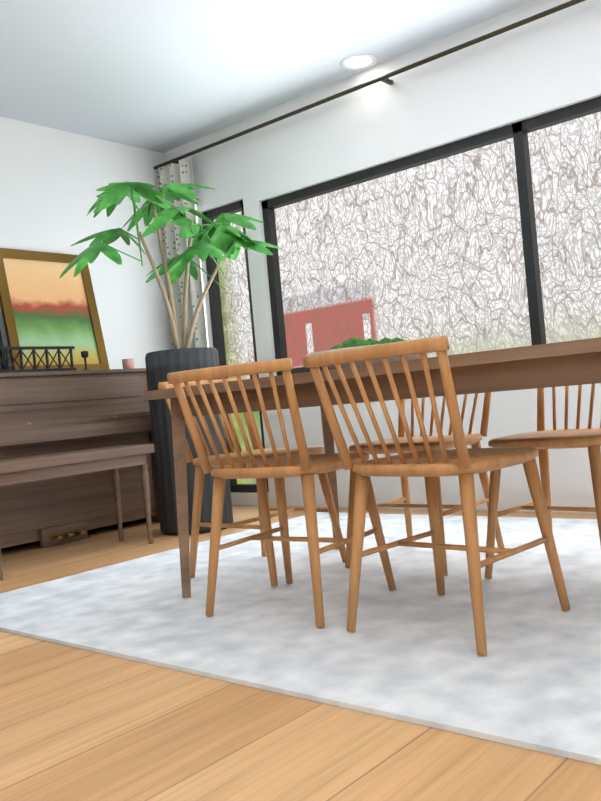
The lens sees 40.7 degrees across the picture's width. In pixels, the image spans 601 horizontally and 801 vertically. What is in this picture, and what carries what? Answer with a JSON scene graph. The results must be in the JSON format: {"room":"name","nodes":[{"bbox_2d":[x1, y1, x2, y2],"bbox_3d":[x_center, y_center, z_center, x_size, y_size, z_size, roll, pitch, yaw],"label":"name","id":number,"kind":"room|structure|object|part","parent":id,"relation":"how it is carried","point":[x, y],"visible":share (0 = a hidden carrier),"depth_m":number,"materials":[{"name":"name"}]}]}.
{"room":"dining room","nodes":[
{"label":"dining room","id":0,"kind":"room"},
{"bbox_2d":[0,116,171,369],"bbox_3d":[-2.165,-0.382,4.162,0.120,2.450,4.180,-5,0,40],"label":"wall","id":1,"kind":"structure","parent":0,"point":[52,180],"depth_m":5.13,"materials":[{"name":"white paint"}]},
{"bbox_2d":[0,0,534,152],"bbox_3d":[-0.700,-1.794,0.066,12.400,0.100,9.130,-5,0,40],"label":"ceiling","id":2,"kind":"structure","parent":0,"point":[161,76],"depth_m":4.12,"materials":[{"name":"white paint"}]},
{"bbox_2d":[340,54,376,69],"bbox_3d":[0.314,-1.830,4.378,0.200,0.006,0.200,-5,0,40],"label":"recessed light","id":3,"kind":"object","parent":2,"relation":"in","point":[358,61],"visible":1,"depth_m":4.37,"materials":[{"name":"white paint"}]},
{"bbox_2d":[0,505,600,800],"bbox_3d":[-0.473,0.746,0.066,12.400,0.100,9.130,-5,0,40],"label":"floor","id":4,"kind":"structure","parent":0,"point":[77,724],"depth_m":1.59,"materials":[{"name":"brown wood"}]},
{"bbox_2d":[0,444,154,579],"bbox_3d":[-1.135,0.505,3.855,0.320,0.500,0.920,-5,0,40],"label":"piano bench","id":5,"kind":"object","parent":4,"relation":"on","point":[40,467],"visible":1,"depth_m":3.84,"materials":[{"name":"brown wood"}]},
{"bbox_2d":[0,346,159,548],"bbox_3d":[-1.374,0.238,4.406,0.640,1.075,1.440,-5,0,40],"label":"piano","id":6,"kind":"object","parent":4,"relation":"on","point":[49,410],"visible":0.77,"depth_m":4.37,"materials":[{"name":"brown wood"}]},
{"bbox_2d":[0,330,6,369],"bbox_3d":[-1.842,-0.400,4.353,0.115,0.572,0.470,-5,0,40],"label":"framed poster","id":7,"kind":"object","parent":6,"relation":"on","point":[2,366],"depth_m":4.50,"materials":[{"name":"black metal"}]},
{"bbox_2d":[0,248,109,369],"bbox_3d":[-1.463,-0.519,4.771,0.165,0.742,0.630,-5,0,40],"label":"framed painting","id":8,"kind":"object","parent":6,"relation":"on","point":[42,303],"visible":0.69,"depth_m":4.77,"materials":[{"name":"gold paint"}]},
{"bbox_2d":[59,181,281,534],"bbox_3d":[-0.656,-0.272,4.388,0.873,1.963,1.418,-5,0,40],"label":"plant","id":9,"kind":"object","parent":4,"relation":"on","point":[219,237],"visible":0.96,"depth_m":4.31,"materials":[{"name":"green plant"}]},
{"bbox_3d":[-0.610,0.217,4.439,0.400,0.980,0.400,-5,0,40],"label":"planter","id":10,"kind":"part","parent":9,"relation":"part of","materials":[{"name":"grey ceramic"}]},
{"bbox_2d":[0,512,600,764],"bbox_3d":[0.786,0.578,2.563,3.700,0.012,2.220,-5,0,40],"label":"dining rug","id":11,"kind":"object","parent":4,"relation":"on","point":[406,651],"visible":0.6,"depth_m":2.29,"materials":[{"name":"fabric"}]},
{"bbox_2d":[158,378,345,586],"bbox_3d":[-0.184,0.277,3.139,0.532,0.756,0.453,-5,0,40],"label":"dining chair","id":12,"kind":"object","parent":11,"relation":"on","point":[264,520],"visible":0.5,"depth_m":3.08,"materials":[{"name":"brown wood"}]},
{"bbox_2d":[167,358,395,626],"bbox_3d":[-0.047,0.265,2.524,0.454,0.756,0.532,-5,0,34],"label":"dining chair","id":13,"kind":"object","parent":11,"relation":"on","point":[305,465],"visible":0.96,"depth_m":2.39,"materials":[{"name":"brown wood"}]},
{"bbox_2d":[143,337,600,597],"bbox_3d":[0.428,0.242,2.611,1.660,0.715,0.970,-5,0,40],"label":"dining table","id":14,"kind":"object","parent":11,"relation":"on","point":[569,363],"visible":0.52,"depth_m":2.17,"materials":[{"name":"brown wood"}]},
{"bbox_2d":[307,337,427,368],"bbox_3d":[0.260,-0.167,2.874,0.480,0.127,0.480,-5,0,40],"label":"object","id":15,"kind":"object","parent":14,"relation":"on","point":[353,342],"visible":0.31,"depth_m":2.78,"materials":[{"name":"green plant"}]},
{"bbox_2d":[345,392,504,575],"bbox_3d":[0.463,0.219,3.071,0.453,0.756,0.532,-5,0,40],"label":"dining chair","id":16,"kind":"object","parent":11,"relation":"on","point":[473,440],"visible":0.38,"depth_m":3.05,"materials":[{"name":"brown wood"}]},
{"bbox_2d":[303,335,569,654],"bbox_3d":[0.372,0.227,2.180,0.454,0.756,0.532,-5,0,44],"label":"dining chair","id":17,"kind":"object","parent":11,"relation":"on","point":[463,462],"visible":1,"depth_m":2.08,"materials":[{"name":"brown wood"}]},
{"bbox_2d":[485,384,600,578],"bbox_3d":[0.905,0.180,2.694,0.454,0.756,0.532,-5,0,44],"label":"dining chair","id":18,"kind":"object","parent":11,"relation":"on","point":[541,439],"visible":0.58,"depth_m":2.65,"materials":[{"name":"brown wood"}]},
{"bbox_2d":[163,0,600,512],"bbox_3d":[2.750,-0.822,2.633,9.620,2.450,0.120,-5,0,40],"label":"wall","id":19,"kind":"structure","parent":0,"point":[546,64],"depth_m":4.32,"materials":[{"name":"white paint"}]},
{"bbox_2d":[202,200,268,492],"bbox_3d":[-0.405,-0.338,5.340,0.420,1.890,0.060,-5,0,40],"label":"window","id":20,"kind":"structure","parent":19,"relation":"in","point":[214,290],"depth_m":5.42,"materials":[{"name":"black metal"}]},
{"bbox_2d":[154,0,584,169],"bbox_3d":[0.808,-1.752,4.053,4.680,0.024,0.111,-5,0,40],"label":"curtain rod","id":21,"kind":"object","parent":19,"relation":"attached to","point":[385,79],"visible":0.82,"depth_m":4.30,"materials":[{"name":"brown metal"}]},
{"bbox_2d":[156,158,208,348],"bbox_3d":[-0.752,-0.448,5.415,0.350,2.270,0.070,-5,0,40],"label":"curtain","id":22,"kind":"object","parent":21,"relation":"hanging from","point":[175,244],"visible":0.27,"depth_m":5.39,"materials":[{"name":"white fabric"}]},
{"bbox_2d":[261,96,600,375],"bbox_3d":[1.117,-0.771,3.980,3.450,1.200,0.120,-5,0,40],"label":"window","id":23,"kind":"structure","parent":19,"relation":"in","point":[518,132],"depth_m":4.07,"materials":[{"name":"black metal"}]},
{"label":"outside","id":24,"kind":"structure","parent":0,"visible":0},
{"bbox_2d":[250,355,426,378],"bbox_3d":[0.276,0.329,5.929,1.600,1.200,0.060,-5,0,40],"label":"railing","id":25,"kind":"object","parent":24,"point":[298,370],"depth_m":6.08,"materials":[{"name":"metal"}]},
{"bbox_2d":[214,111,600,483],"bbox_3d":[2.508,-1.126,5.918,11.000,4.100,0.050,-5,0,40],"label":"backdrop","id":26,"kind":"structure","parent":24,"point":[432,249],"depth_m":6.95,"materials":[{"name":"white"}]}
]}

